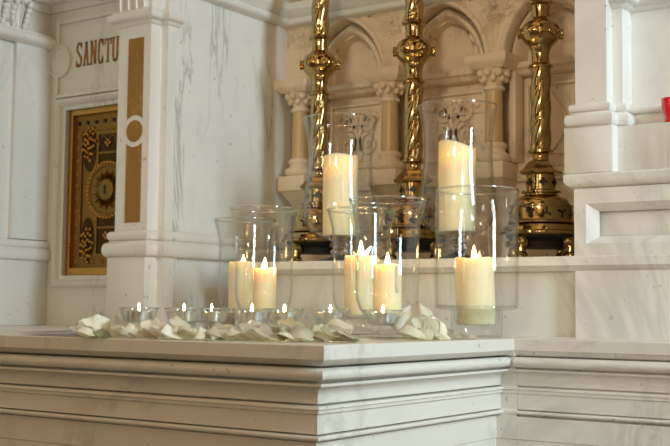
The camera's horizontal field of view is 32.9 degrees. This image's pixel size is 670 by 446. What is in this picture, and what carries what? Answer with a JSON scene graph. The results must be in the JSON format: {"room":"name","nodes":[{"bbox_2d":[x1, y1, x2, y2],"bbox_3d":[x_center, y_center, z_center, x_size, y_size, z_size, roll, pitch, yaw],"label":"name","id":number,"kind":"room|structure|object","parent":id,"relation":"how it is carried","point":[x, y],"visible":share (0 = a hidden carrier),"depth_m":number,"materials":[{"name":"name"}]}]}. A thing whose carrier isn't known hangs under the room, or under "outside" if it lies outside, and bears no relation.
{"room":"church","nodes":[
{"label":"church","id":0,"kind":"room"},
{"bbox_2d":[5,8,49,240],"bbox_3d":[-1.248,-0.369,2.867,0.300,1.250,1.320,-2,-5,35],"label":"wall","id":1,"kind":"structure","parent":0,"point":[39,21],"depth_m":3.13,"materials":[{"name":"white stone"}]},
{"bbox_2d":[25,0,116,14],"bbox_3d":[-1.001,-0.682,2.655,0.389,0.078,1.210,-2,-5,35],"label":"trim","id":2,"kind":"structure","parent":1,"relation":"attached to","point":[50,7],"depth_m":3.19,"materials":[{"name":"white stone"}]},
{"bbox_2d":[172,0,302,327],"bbox_3d":[-0.240,-0.328,3.256,0.120,1.250,0.771,-2,-5,35],"label":"wall","id":3,"kind":"structure","parent":0,"point":[233,128],"depth_m":3.06,"materials":[{"name":"stone"}]},
{"bbox_2d":[180,232,289,261],"bbox_3d":[-0.267,0.072,3.071,0.029,0.066,0.451,-2,-5,35],"label":"ledge","id":4,"kind":"object","parent":3,"relation":"attached to","point":[196,246],"visible":0.77,"depth_m":3.04,"materials":[{"name":"white stone"}]},
{"bbox_2d":[274,0,574,260],"bbox_3d":[0.368,-0.423,3.033,1.177,1.083,0.258,-2,-5,35],"label":"reredos","id":5,"kind":"object","parent":3,"relation":"attached to","point":[479,55],"visible":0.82,"depth_m":3.05,"materials":[{"name":"beige stone"}]},
{"bbox_2d":[203,0,461,28],"bbox_3d":[0.181,-0.631,2.837,1.088,0.066,0.441,-2,-5,35],"label":"trim","id":6,"kind":"structure","parent":5,"relation":"attached to","point":[280,13],"depth_m":3.17,"materials":[{"name":"white stone"}]},
{"bbox_2d":[317,312,343,322],"bbox_3d":[-0.008,0.170,2.029,0.050,0.019,0.050,-1,-5,19],"label":"metal cup","id":7,"kind":"object","parent":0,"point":[322,317],"depth_m":2.01,"materials":[{"name":"silver metal"}]},
{"bbox_3d":[-1.392,1.060,-0.397,12.000,0.100,9.200,-2,-5,35],"label":"floor","id":8,"kind":"structure","parent":0,"visible":0},
{"bbox_2d":[0,325,550,445],"bbox_3d":[-0.569,0.765,2.838,2.300,1.000,1.400,-2,-5,35],"label":"altar","id":9,"kind":"object","parent":8,"relation":"on","point":[56,389],"visible":0.91,"depth_m":1.89,"materials":[{"name":"stone"}]},
{"bbox_2d":[0,0,55,325],"bbox_3d":[-0.965,-0.191,2.949,0.060,0.913,0.600,-2,-5,35],"label":"pilaster","id":10,"kind":"object","parent":9,"relation":"on","point":[23,263],"visible":1,"depth_m":3.12,"materials":[{"name":"white stone"}]},
{"bbox_2d":[17,330,78,334],"bbox_3d":[-0.451,0.216,2.253,0.218,0.002,0.586,0,-4,7],"label":"altar cloth","id":11,"kind":"object","parent":9,"relation":"on","point":[60,332],"visible":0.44,"depth_m":2.09,"materials":[{"name":"white fabric"}]},
{"bbox_2d":[68,324,92,337],"bbox_3d":[-0.431,0.183,1.922,0.039,0.023,0.040,1,-4,-4],"label":"petal","id":12,"kind":"object","parent":9,"relation":"on","point":[73,328],"visible":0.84,"depth_m":1.92,"materials":[{"name":"white plant"}]},
{"bbox_2d":[45,1,119,325],"bbox_3d":[-0.617,-0.341,3.150,0.415,1.250,0.136,-2,-5,35],"label":"wall","id":13,"kind":"structure","parent":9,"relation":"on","point":[84,71],"depth_m":3.14,"materials":[{"name":"white stone"}]},
{"bbox_2d":[75,326,96,336],"bbox_3d":[-0.420,0.183,1.919,0.040,0.021,0.041,1,-4,-1],"label":"petal","id":14,"kind":"object","parent":9,"relation":"on","point":[82,329],"visible":0.94,"depth_m":1.91,"materials":[{"name":"white plant"}]},
{"bbox_2d":[78,313,110,328],"bbox_3d":[-0.409,0.175,1.948,0.063,0.042,0.027,2,-5,-17],"label":"petal","id":15,"kind":"object","parent":9,"relation":"on","point":[98,321],"visible":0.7,"depth_m":1.95,"materials":[{"name":"white plant"}]},
{"bbox_2d":[93,328,110,337],"bbox_3d":[-0.392,0.186,1.917,0.042,0.016,0.030,2,-5,-15],"label":"petal","id":16,"kind":"object","parent":9,"relation":"on","point":[101,332],"visible":1,"depth_m":1.91,"materials":[{"name":"white plant"}]},
{"bbox_2d":[104,323,125,337],"bbox_3d":[-0.379,0.182,1.930,0.050,0.025,0.046,-2,-5,28],"label":"petal","id":17,"kind":"object","parent":9,"relation":"on","point":[112,332],"visible":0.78,"depth_m":1.93,"materials":[{"name":"beige plant"}]},
{"bbox_2d":[108,315,126,325],"bbox_3d":[-0.373,0.176,1.957,0.039,0.034,0.039,2,-5,-17],"label":"petal","id":18,"kind":"object","parent":9,"relation":"on","point":[115,321],"visible":0.47,"depth_m":1.96,"materials":[{"name":"white plant"}]},
{"bbox_2d":[111,325,135,337],"bbox_3d":[-0.364,0.185,1.936,0.046,0.022,0.050,3,-5,-30],"label":"petal","id":19,"kind":"object","parent":9,"relation":"on","point":[113,327],"visible":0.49,"depth_m":1.92,"materials":[{"name":"white plant"}]},
{"bbox_2d":[117,325,132,335],"bbox_3d":[-0.349,0.180,1.913,0.039,0.020,0.037,3,-5,-27],"label":"petal","id":20,"kind":"object","parent":9,"relation":"on","point":[122,330],"visible":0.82,"depth_m":1.90,"materials":[{"name":"white plant"}]},
{"bbox_2d":[125,323,141,337],"bbox_3d":[-0.343,0.181,1.916,0.047,0.026,0.034,1,-4,-3],"label":"petal","id":21,"kind":"object","parent":9,"relation":"on","point":[130,327],"visible":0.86,"depth_m":1.91,"materials":[{"name":"white plant"}]},
{"bbox_2d":[118,307,158,323],"bbox_3d":[-0.346,0.175,1.998,0.072,0.053,0.072,-2,-5,35],"label":"tealight holder","id":22,"kind":"object","parent":9,"relation":"on","point":[118,307],"visible":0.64,"depth_m":1.97,"materials":[{"name":"clear glass"}]},
{"bbox_2d":[125,304,152,321],"bbox_3d":[-0.346,0.157,2.000,0.050,0.034,0.050,-2,-5,35],"label":"tealight","id":23,"kind":"object","parent":22,"relation":"in","point":[130,315],"visible":0.84,"depth_m":1.98,"materials":[{"name":"silver metal"}]},
{"bbox_2d":[125,310,152,321],"bbox_3d":[-0.346,0.164,1.999,0.050,0.019,0.050,-2,-5,35],"label":"metal cup","id":24,"kind":"object","parent":23,"relation":"on","point":[130,315],"depth_m":1.98,"materials":[{"name":"silver metal"}]},
{"bbox_2d":[129,324,156,337],"bbox_3d":[-0.323,0.182,1.913,0.046,0.024,0.045,0,-4,5],"label":"petal","id":25,"kind":"object","parent":9,"relation":"on","point":[134,332],"visible":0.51,"depth_m":1.90,"materials":[{"name":"white plant"}]},
{"bbox_2d":[101,0,185,325],"bbox_3d":[-0.370,-0.317,3.090,0.194,1.200,0.590,-2,-5,35],"label":"pillar","id":26,"kind":"structure","parent":9,"relation":"on","point":[141,251],"depth_m":2.87,"materials":[{"name":"white stone"}]},
{"bbox_2d":[137,328,157,338],"bbox_3d":[-0.312,0.183,1.883,0.037,0.018,0.039,2,-4,-12],"label":"petal","id":27,"kind":"object","parent":9,"relation":"on","point":[144,332],"visible":0.95,"depth_m":1.89,"materials":[{"name":"white plant"}]},
{"bbox_2d":[146,328,159,336],"bbox_3d":[-0.300,0.183,1.894,0.039,0.019,0.042,2,-5,-16],"label":"petal","id":28,"kind":"object","parent":9,"relation":"on","point":[150,330],"visible":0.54,"depth_m":1.89,"materials":[{"name":"white plant"}]},
{"bbox_2d":[140,317,165,330],"bbox_3d":[-0.305,0.175,1.913,0.037,0.031,0.036,-2,-5,26],"label":"petal","id":29,"kind":"object","parent":9,"relation":"on","point":[147,324],"visible":0.61,"depth_m":1.92,"materials":[{"name":"white plant"}]},
{"bbox_2d":[152,325,165,338],"bbox_3d":[-0.279,0.180,1.875,0.038,0.024,0.043,-1,-5,20],"label":"petal","id":30,"kind":"object","parent":9,"relation":"on","point":[156,328],"visible":0.48,"depth_m":1.87,"materials":[{"name":"white plant"}]},
{"bbox_2d":[159,323,185,339],"bbox_3d":[-0.264,0.176,1.851,0.047,0.028,0.044,2,-4,-13],"label":"petal","id":31,"kind":"object","parent":9,"relation":"on","point":[167,330],"visible":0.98,"depth_m":1.84,"materials":[{"name":"white plant"}]},
{"bbox_2d":[169,315,191,329],"bbox_3d":[-0.258,0.171,1.890,0.046,0.037,0.047,2,-5,-21],"label":"petal","id":32,"kind":"object","parent":9,"relation":"on","point":[176,320],"visible":0.55,"depth_m":1.90,"materials":[{"name":"white plant"}]},
{"bbox_2d":[164,307,203,327],"bbox_3d":[-0.271,0.178,2.029,0.072,0.053,0.072,0,-4,13],"label":"tealight holder","id":33,"kind":"object","parent":9,"relation":"on","point":[164,307],"visible":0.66,"depth_m":2.00,"materials":[{"name":"clear glass"}]},
{"bbox_2d":[170,304,197,321],"bbox_3d":[-0.271,0.160,2.030,0.050,0.034,0.050,0,-4,13],"label":"tealight","id":34,"kind":"object","parent":33,"relation":"in","point":[188,316],"visible":0.88,"depth_m":2.01,"materials":[{"name":"silver metal"}]},
{"bbox_2d":[170,311,197,321],"bbox_3d":[-0.271,0.167,2.029,0.050,0.019,0.050,0,-4,13],"label":"metal cup","id":35,"kind":"object","parent":34,"relation":"on","point":[188,316],"depth_m":2.01,"materials":[{"name":"silver metal"}]},
{"bbox_2d":[179,332,192,339],"bbox_3d":[-0.247,0.182,1.856,0.040,0.018,0.038,0,-4,12],"label":"petal","id":36,"kind":"object","parent":9,"relation":"on","point":[187,337],"visible":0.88,"depth_m":1.85,"materials":[{"name":"beige plant"}]},
{"bbox_2d":[177,326,195,334],"bbox_3d":[-0.240,0.176,1.845,0.034,0.019,0.048,1,-4,-8],"label":"petal","id":37,"kind":"object","parent":9,"relation":"on","point":[183,328],"visible":0.84,"depth_m":1.84,"materials":[{"name":"white plant"}]},
{"bbox_2d":[181,327,197,336],"bbox_3d":[-0.228,0.181,1.858,0.045,0.021,0.048,0,-4,7],"label":"petal","id":38,"kind":"object","parent":9,"relation":"on","point":[194,329],"visible":0.28,"depth_m":1.86,"materials":[{"name":"white plant"}]},
{"bbox_2d":[193,326,222,340],"bbox_3d":[-0.204,0.177,1.821,0.047,0.024,0.045,1,-4,-6],"label":"petal","id":39,"kind":"object","parent":9,"relation":"on","point":[201,333],"visible":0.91,"depth_m":1.81,"materials":[{"name":"white plant"}]},
{"bbox_2d":[194,308,230,326],"bbox_3d":[-0.229,0.184,2.098,0.072,0.053,0.072,1,-4,-8],"label":"tealight holder","id":40,"kind":"object","parent":9,"relation":"on","point":[204,308],"visible":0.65,"depth_m":2.08,"materials":[{"name":"clear glass"}]},
{"bbox_2d":[198,304,224,321],"bbox_3d":[-0.229,0.166,2.100,0.050,0.034,0.050,1,-4,-8],"label":"tealight","id":41,"kind":"object","parent":40,"relation":"in","point":[206,316],"visible":0.97,"depth_m":2.08,"materials":[{"name":"silver metal"}]},
{"bbox_2d":[198,311,224,321],"bbox_3d":[-0.229,0.173,2.099,0.050,0.019,0.050,1,-4,-8],"label":"metal cup","id":42,"kind":"object","parent":41,"relation":"on","point":[207,316],"depth_m":2.08,"materials":[{"name":"silver metal"}]},
{"bbox_2d":[204,333,224,340],"bbox_3d":[-0.195,0.182,1.806,0.038,0.012,0.038,2,-5,-21],"label":"petal","id":43,"kind":"object","parent":9,"relation":"on","point":[207,337],"visible":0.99,"depth_m":1.80,"materials":[{"name":"white plant"}]},
{"bbox_2d":[206,326,229,339],"bbox_3d":[-0.184,0.177,1.825,0.048,0.024,0.049,0,-4,6],"label":"petal","id":44,"kind":"object","parent":9,"relation":"on","point":[213,331],"visible":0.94,"depth_m":1.81,"materials":[{"name":"white plant"}]},
{"bbox_2d":[211,321,230,328],"bbox_3d":[-0.190,0.174,1.851,0.042,0.027,0.036,-2,-5,32],"label":"petal","id":45,"kind":"object","parent":9,"relation":"on","point":[218,325],"visible":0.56,"depth_m":1.86,"materials":[{"name":"white plant"}]},
{"bbox_2d":[217,324,245,340],"bbox_3d":[-0.166,0.177,1.833,0.043,0.026,0.044,-2,-5,32],"label":"petal","id":46,"kind":"object","parent":9,"relation":"on","point":[222,331],"visible":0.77,"depth_m":1.83,"materials":[{"name":"white plant"}]},
{"bbox_2d":[224,325,249,335],"bbox_3d":[-0.157,0.172,1.808,0.038,0.016,0.037,-1,-5,24],"label":"petal","id":47,"kind":"object","parent":9,"relation":"on","point":[233,330],"visible":0.99,"depth_m":1.81,"materials":[{"name":"white plant"}]},
{"bbox_2d":[233,327,252,340],"bbox_3d":[-0.150,0.178,1.828,0.038,0.023,0.038,1,-4,-4],"label":"petal","id":48,"kind":"object","parent":9,"relation":"on","point":[241,336],"visible":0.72,"depth_m":1.82,"materials":[{"name":"white plant"}]},
{"bbox_2d":[213,217,275,316],"bbox_3d":[-0.217,0.123,2.707,0.151,0.266,0.151,-2,-5,35],"label":"glass","id":49,"kind":"object","parent":9,"relation":"on","point":[214,219],"visible":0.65,"depth_m":2.70,"materials":[{"name":"clear glass"}]},
{"bbox_2d":[228,255,257,312],"bbox_3d":[-0.220,0.145,2.705,0.070,0.140,0.069,1,-4,0],"label":"pillar candle","id":50,"kind":"object","parent":49,"relation":"in","point":[240,273],"visible":0.81,"depth_m":2.67,"materials":[{"name":"beige wax"}]},
{"bbox_2d":[232,308,272,327],"bbox_3d":[-0.144,0.175,1.968,0.072,0.053,0.072,3,-5,-29],"label":"tealight holder","id":51,"kind":"object","parent":9,"relation":"on","point":[232,308],"visible":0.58,"depth_m":1.94,"materials":[{"name":"clear glass"}]},
{"bbox_2d":[238,305,265,322],"bbox_3d":[-0.144,0.157,1.970,0.050,0.034,0.050,3,-5,-29],"label":"tealight","id":52,"kind":"object","parent":51,"relation":"in","point":[243,317],"visible":0.91,"depth_m":1.95,"materials":[{"name":"silver metal"}]},
{"bbox_2d":[238,312,265,322],"bbox_3d":[-0.144,0.164,1.969,0.050,0.019,0.050,3,-5,-29],"label":"metal cup","id":53,"kind":"object","parent":52,"relation":"on","point":[243,317],"depth_m":1.95,"materials":[{"name":"silver metal"}]},
{"bbox_2d":[239,320,268,340],"bbox_3d":[-0.127,0.173,1.821,0.048,0.033,0.050,0,-4,10],"label":"petal","id":54,"kind":"object","parent":9,"relation":"on","point":[245,327],"visible":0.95,"depth_m":1.81,"materials":[{"name":"white plant"}]},
{"bbox_2d":[249,329,268,340],"bbox_3d":[-0.120,0.177,1.807,0.036,0.023,0.039,1,-4,-11],"label":"petal","id":55,"kind":"object","parent":9,"relation":"on","point":[253,331],"visible":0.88,"depth_m":1.81,"materials":[{"name":"white plant"}]},
{"bbox_2d":[229,205,299,323],"bbox_3d":[-0.151,0.101,2.406,0.151,0.266,0.151,-2,-5,35],"label":"glass","id":56,"kind":"object","parent":9,"relation":"on","point":[298,209],"visible":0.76,"depth_m":2.40,"materials":[{"name":"clear glass"}]},
{"bbox_2d":[253,259,276,313],"bbox_3d":[-0.149,0.133,2.404,0.050,0.120,0.050,1,-4,0],"label":"pillar candle","id":57,"kind":"object","parent":56,"relation":"in","point":[264,280],"visible":0.88,"depth_m":2.38,"materials":[{"name":"beige wax"}]},
{"bbox_2d":[252,322,282,341],"bbox_3d":[-0.106,0.173,1.813,0.050,0.031,0.054,0,-4,5],"label":"petal","id":58,"kind":"object","parent":9,"relation":"on","point":[264,329],"visible":0.98,"depth_m":1.81,"materials":[{"name":"white plant"}]},
{"bbox_2d":[270,325,290,340],"bbox_3d":[-0.093,0.178,1.830,0.058,0.026,0.044,2,-5,-17],"label":"petal","id":59,"kind":"object","parent":9,"relation":"on","point":[275,329],"visible":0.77,"depth_m":1.82,"materials":[{"name":"white plant"}]},
{"bbox_2d":[273,331,295,341],"bbox_3d":[-0.077,0.180,1.808,0.038,0.017,0.039,-1,-5,20],"label":"petal","id":60,"kind":"object","parent":9,"relation":"on","point":[289,336],"visible":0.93,"depth_m":1.80,"materials":[{"name":"white plant"}]},
{"bbox_2d":[266,308,303,324],"bbox_3d":[-0.091,0.180,2.028,0.072,0.053,0.072,-3,-6,40],"label":"tealight holder","id":61,"kind":"object","parent":9,"relation":"on","point":[272,308],"visible":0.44,"depth_m":2.00,"materials":[{"name":"clear glass"}]},
{"bbox_2d":[271,304,297,322],"bbox_3d":[-0.090,0.162,2.030,0.050,0.034,0.050,-3,-6,40],"label":"tealight","id":62,"kind":"object","parent":61,"relation":"in","point":[275,316],"visible":0.81,"depth_m":2.01,"materials":[{"name":"silver metal"}]},
{"bbox_2d":[271,312,297,322],"bbox_3d":[-0.091,0.169,2.029,0.050,0.019,0.050,-3,-6,40],"label":"metal cup","id":63,"kind":"object","parent":62,"relation":"on","point":[275,316],"depth_m":2.01,"materials":[{"name":"silver metal"}]},
{"bbox_2d":[280,323,290,333],"bbox_3d":[-0.073,0.175,1.824,0.044,0.030,0.043,3,-5,-31],"label":"petal","id":64,"kind":"object","parent":9,"relation":"on","point":[282,326],"visible":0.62,"depth_m":1.81,"materials":[{"name":"white plant"}]},
{"bbox_2d":[277,316,305,328],"bbox_3d":[-0.070,0.170,1.851,0.045,0.036,0.046,0,-4,7],"label":"petal","id":65,"kind":"object","parent":9,"relation":"on","point":[291,322],"visible":0.46,"depth_m":1.86,"materials":[{"name":"white plant"}]},
{"bbox_2d":[285,324,317,341],"bbox_3d":[-0.056,0.176,1.816,0.051,0.028,0.049,-3,-6,38],"label":"petal","id":66,"kind":"object","parent":9,"relation":"on","point":[296,331],"visible":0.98,"depth_m":1.80,"materials":[{"name":"white plant"}]},
{"bbox_2d":[294,335,314,341],"bbox_3d":[-0.048,0.182,1.805,0.033,0.014,0.047,-1,-5,17],"label":"petal","id":67,"kind":"object","parent":9,"relation":"on","point":[302,336],"visible":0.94,"depth_m":1.79,"materials":[{"name":"white plant"}]},
{"bbox_2d":[312,336,324,341],"bbox_3d":[-0.039,0.182,1.835,0.047,0.018,0.048,0,-4,7],"label":"petal","id":68,"kind":"object","parent":9,"relation":"on","point":[313,337],"visible":0.36,"depth_m":1.83,"materials":[{"name":"beige plant"}]},
{"bbox_2d":[312,323,333,341],"bbox_3d":[-0.021,0.176,1.828,0.048,0.029,0.047,2,-5,-20],"label":"petal","id":69,"kind":"object","parent":9,"relation":"on","point":[319,334],"visible":0.82,"depth_m":1.81,"materials":[{"name":"white plant"}]},
{"bbox_2d":[320,325,340,336],"bbox_3d":[-0.007,0.172,1.807,0.033,0.018,0.035,0,-4,13],"label":"petal","id":70,"kind":"object","parent":9,"relation":"on","point":[331,332],"visible":1,"depth_m":1.81,"materials":[{"name":"white plant"}]},
{"bbox_2d":[311,309,349,324],"bbox_3d":[-0.008,0.181,2.028,0.072,0.053,0.072,-1,-5,19],"label":"tealight holder","id":71,"kind":"object","parent":9,"relation":"on","point":[311,309],"visible":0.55,"depth_m":2.00,"materials":[{"name":"clear glass"}]},
{"bbox_2d":[317,305,343,322],"bbox_3d":[-0.008,0.163,2.030,0.050,0.034,0.050,-1,-5,19],"label":"tealight","id":72,"kind":"object","parent":71,"relation":"in","point":[322,317],"visible":0.8,"depth_m":2.01,"materials":[{"name":"silver metal"}]},
{"bbox_2d":[323,324,350,341],"bbox_3d":[-0.001,0.178,1.838,0.051,0.028,0.047,-2,-5,35],"label":"petal","id":73,"kind":"object","parent":9,"relation":"on","point":[330,326],"visible":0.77,"depth_m":1.83,"materials":[{"name":"white plant"}]},
{"bbox_2d":[324,317,355,334],"bbox_3d":[0.006,0.174,1.865,0.059,0.040,0.044,2,-5,-23],"label":"petal","id":74,"kind":"object","parent":9,"relation":"on","point":[335,322],"visible":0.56,"depth_m":1.87,"materials":[{"name":"white plant"}]},
{"bbox_2d":[336,327,352,338],"bbox_3d":[0.016,0.179,1.818,0.035,0.024,0.042,3,-5,-30],"label":"petal","id":75,"kind":"object","parent":9,"relation":"on","point":[339,330],"visible":0.73,"depth_m":1.80,"materials":[{"name":"white plant"}]},
{"bbox_2d":[338,331,359,342],"bbox_3d":[0.023,0.181,1.806,0.035,0.018,0.035,0,-4,3],"label":"petal","id":76,"kind":"object","parent":9,"relation":"on","point":[342,337],"visible":0.98,"depth_m":1.80,"materials":[{"name":"white plant"}]},
{"bbox_2d":[327,206,396,334],"bbox_3d":[0.056,0.103,2.406,0.151,0.266,0.151,-2,-5,35],"label":"glass","id":77,"kind":"object","parent":9,"relation":"on","point":[328,209],"visible":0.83,"depth_m":2.40,"materials":[{"name":"clear glass"}]},
{"bbox_2d":[344,242,376,314],"bbox_3d":[0.055,0.116,2.405,0.071,0.158,0.070,1,-4,0],"label":"pillar candle","id":78,"kind":"object","parent":77,"relation":"in","point":[364,262],"visible":0.91,"depth_m":2.37,"materials":[{"name":"beige wax"}]},
{"bbox_2d":[363,309,402,339],"bbox_3d":[0.086,0.181,2.028,0.072,0.053,0.072,1,-4,-2],"label":"tealight holder","id":79,"kind":"object","parent":9,"relation":"on","point":[364,309],"visible":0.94,"depth_m":2.01,"materials":[{"name":"clear glass"}]},
{"bbox_2d":[369,307,396,323],"bbox_3d":[0.086,0.164,2.030,0.050,0.034,0.050,1,-4,-2],"label":"tealight","id":80,"kind":"object","parent":79,"relation":"in","point":[375,318],"visible":1,"depth_m":2.01,"materials":[{"name":"silver metal"}]},
{"bbox_2d":[369,313,396,323],"bbox_3d":[0.086,0.171,2.029,0.050,0.019,0.050,1,-4,-2],"label":"metal cup","id":81,"kind":"object","parent":80,"relation":"on","point":[375,318],"depth_m":2.01,"materials":[{"name":"silver metal"}]},
{"bbox_2d":[349,195,426,337],"bbox_3d":[0.100,0.086,2.176,0.151,0.266,0.151,-2,-5,35],"label":"glass","id":82,"kind":"object","parent":9,"relation":"on","point":[424,199],"visible":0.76,"depth_m":2.17,"materials":[{"name":"clear glass"}]},
{"bbox_2d":[373,253,401,315],"bbox_3d":[0.101,0.117,2.174,0.055,0.122,0.055,1,-4,0],"label":"pillar candle","id":83,"kind":"object","parent":82,"relation":"in","point":[387,277],"visible":0.82,"depth_m":2.15,"materials":[{"name":"beige wax"}]},
{"bbox_2d":[392,313,423,338],"bbox_3d":[0.133,0.184,2.028,0.065,0.048,0.031,3,-5,-32],"label":"petal","id":84,"kind":"object","parent":9,"relation":"on","point":[403,319],"visible":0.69,"depth_m":2.02,"materials":[{"name":"white plant"}]},
{"bbox_2d":[397,324,425,339],"bbox_3d":[0.135,0.191,1.993,0.051,0.029,0.052,0,-4,8],"label":"petal","id":85,"kind":"object","parent":9,"relation":"on","point":[406,329],"visible":1,"depth_m":1.98,"materials":[{"name":"white plant"}]},
{"bbox_2d":[398,301,433,316],"bbox_3d":[0.150,0.174,2.069,0.074,0.063,0.029,2,-5,-22],"label":"petal","id":86,"kind":"object","parent":9,"relation":"on","point":[416,309],"visible":0.36,"depth_m":2.08,"materials":[{"name":"white plant"}]},
{"bbox_2d":[410,314,439,339],"bbox_3d":[0.163,0.187,2.037,0.045,0.045,0.058,-1,-5,20],"label":"petal","id":87,"kind":"object","parent":9,"relation":"on","point":[432,324],"visible":0.75,"depth_m":2.05,"materials":[{"name":"white plant"}]},
{"bbox_2d":[418,328,434,339],"bbox_3d":[0.155,0.195,2.001,0.043,0.022,0.044,-1,-5,23],"label":"petal","id":88,"kind":"object","parent":9,"relation":"on","point":[429,335],"visible":0.84,"depth_m":1.99,"materials":[{"name":"white plant"}]},
{"bbox_2d":[420,315,447,334],"bbox_3d":[0.180,0.189,2.061,0.050,0.044,0.050,0,-4,7],"label":"petal","id":89,"kind":"object","parent":9,"relation":"on","point":[443,328],"visible":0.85,"depth_m":2.07,"materials":[{"name":"white plant"}]},
{"bbox_2d":[425,327,443,337],"bbox_3d":[0.174,0.195,2.019,0.042,0.018,0.043,2,-4,-12],"label":"petal","id":90,"kind":"object","parent":9,"relation":"on","point":[436,334],"visible":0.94,"depth_m":2.02,"materials":[{"name":"white plant"}]},
{"bbox_2d":[436,332,450,339],"bbox_3d":[0.188,0.201,2.038,0.040,0.016,0.041,0,-4,11],"label":"petal","id":91,"kind":"object","parent":9,"relation":"on","point":[446,337],"visible":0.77,"depth_m":2.04,"materials":[{"name":"white plant"}]},
{"bbox_2d":[448,329,454,337],"bbox_3d":[0.196,0.196,2.080,0.047,0.033,0.045,1,-4,0],"label":"petal","id":92,"kind":"object","parent":9,"relation":"on","point":[449,330],"visible":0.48,"depth_m":2.09,"materials":[{"name":"white plant"}]},
{"bbox_2d":[448,329,463,338],"bbox_3d":[0.217,0.203,2.088,0.038,0.020,0.038,1,-4,-5],"label":"petal","id":93,"kind":"object","parent":9,"relation":"on","point":[457,335],"visible":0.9,"depth_m":2.09,"materials":[{"name":"white plant"}]},
{"bbox_2d":[455,333,478,338],"bbox_3d":[0.245,0.209,2.099,0.042,0.012,0.042,-2,-5,30],"label":"petal","id":94,"kind":"object","parent":9,"relation":"on","point":[462,334],"visible":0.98,"depth_m":2.11,"materials":[{"name":"white plant"}]},
{"bbox_2d":[434,185,518,336],"bbox_3d":[0.287,0.081,2.297,0.171,0.299,0.171,-2,-5,35],"label":"vase","id":95,"kind":"object","parent":9,"relation":"on","point":[436,189],"visible":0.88,"depth_m":2.28,"materials":[{"name":"clear glass"}]},
{"bbox_2d":[455,246,494,324],"bbox_3d":[0.283,0.125,2.295,0.079,0.161,0.079,-1,-4,0],"label":"pillar candle","id":96,"kind":"object","parent":95,"relation":"in","point":[474,277],"visible":1,"depth_m":2.26,"materials":[{"name":"beige wax"}]},
{"bbox_2d":[513,337,669,445],"bbox_3d":[1.130,0.722,2.045,1.400,1.000,0.774,-2,-5,35],"label":"altar wing","id":97,"kind":"object","parent":8,"relation":"on","point":[572,391],"visible":0.99,"depth_m":2.08,"materials":[{"name":"stone"}]},
{"bbox_2d":[235,254,669,339],"bbox_3d":[0.800,0.159,2.380,2.285,0.167,0.447,-2,-5,35],"label":"gradine","id":98,"kind":"object","parent":97,"relation":"on","point":[605,296],"visible":0.56,"depth_m":2.40,"materials":[{"name":"stone"}]},
{"bbox_2d":[282,0,353,261],"bbox_3d":[-0.042,-0.349,3.035,0.192,0.928,0.192,1,-4,-3],"label":"candlestick","id":99,"kind":"object","parent":98,"relation":"on","point":[319,65],"visible":0.83,"depth_m":3.00,"materials":[{"name":"gold metal"}]},
{"bbox_2d":[302,112,378,260],"bbox_3d":[0.012,-0.080,2.798,0.189,0.357,0.189,-2,-5,35],"label":"glass","id":100,"kind":"object","parent":98,"relation":"on","point":[339,250],"visible":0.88,"depth_m":2.77,"materials":[{"name":"clear glass"}]},
{"bbox_2d":[323,153,357,236],"bbox_3d":[0.013,-0.068,2.797,0.087,0.201,0.086,1,-4,0],"label":"pillar candle","id":101,"kind":"object","parent":100,"relation":"in","point":[340,170],"visible":0.99,"depth_m":2.76,"materials":[{"name":"beige wax"}]},
{"bbox_2d":[375,0,451,259],"bbox_3d":[0.199,-0.360,2.863,0.192,0.928,0.192,1,-4,-1],"label":"candlestick","id":102,"kind":"object","parent":98,"relation":"on","point":[413,51],"visible":0.88,"depth_m":2.82,"materials":[{"name":"gold metal"}]},
{"bbox_2d":[417,99,498,258],"bbox_3d":[0.283,-0.092,2.609,0.189,0.357,0.189,-2,-5,35],"label":"glass","id":103,"kind":"object","parent":98,"relation":"on","point":[457,248],"visible":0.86,"depth_m":2.59,"materials":[{"name":"clear glass"}]},
{"bbox_2d":[438,140,475,232],"bbox_3d":[0.282,-0.084,2.609,0.088,0.210,0.087,1,-4,0],"label":"pillar candle","id":104,"kind":"object","parent":103,"relation":"in","point":[456,160],"visible":1,"depth_m":2.57,"materials":[{"name":"beige wax"}]},
{"bbox_2d":[499,0,573,256],"bbox_3d":[0.484,-0.372,2.667,0.192,0.928,0.192,1,-4,-3],"label":"candlestick","id":105,"kind":"object","parent":98,"relation":"on","point":[544,217],"visible":0.95,"depth_m":2.62,"materials":[{"name":"gold metal"}]},
{"bbox_2d":[563,0,669,255],"bbox_3d":[1.149,-0.508,2.139,1.392,1.133,0.348,-2,-5,35],"label":"pier","id":106,"kind":"object","parent":98,"relation":"on","point":[617,134],"visible":0.99,"depth_m":2.35,"materials":[{"name":"stone"}]},
{"bbox_2d":[661,97,669,121],"bbox_3d":[0.684,-0.227,2.302,0.043,0.052,0.043,-2,-5,35],"label":"glass","id":107,"kind":"object","parent":106,"relation":"on","point":[665,102],"visible":0.9,"depth_m":2.29,"materials":[{"name":"red glass"}]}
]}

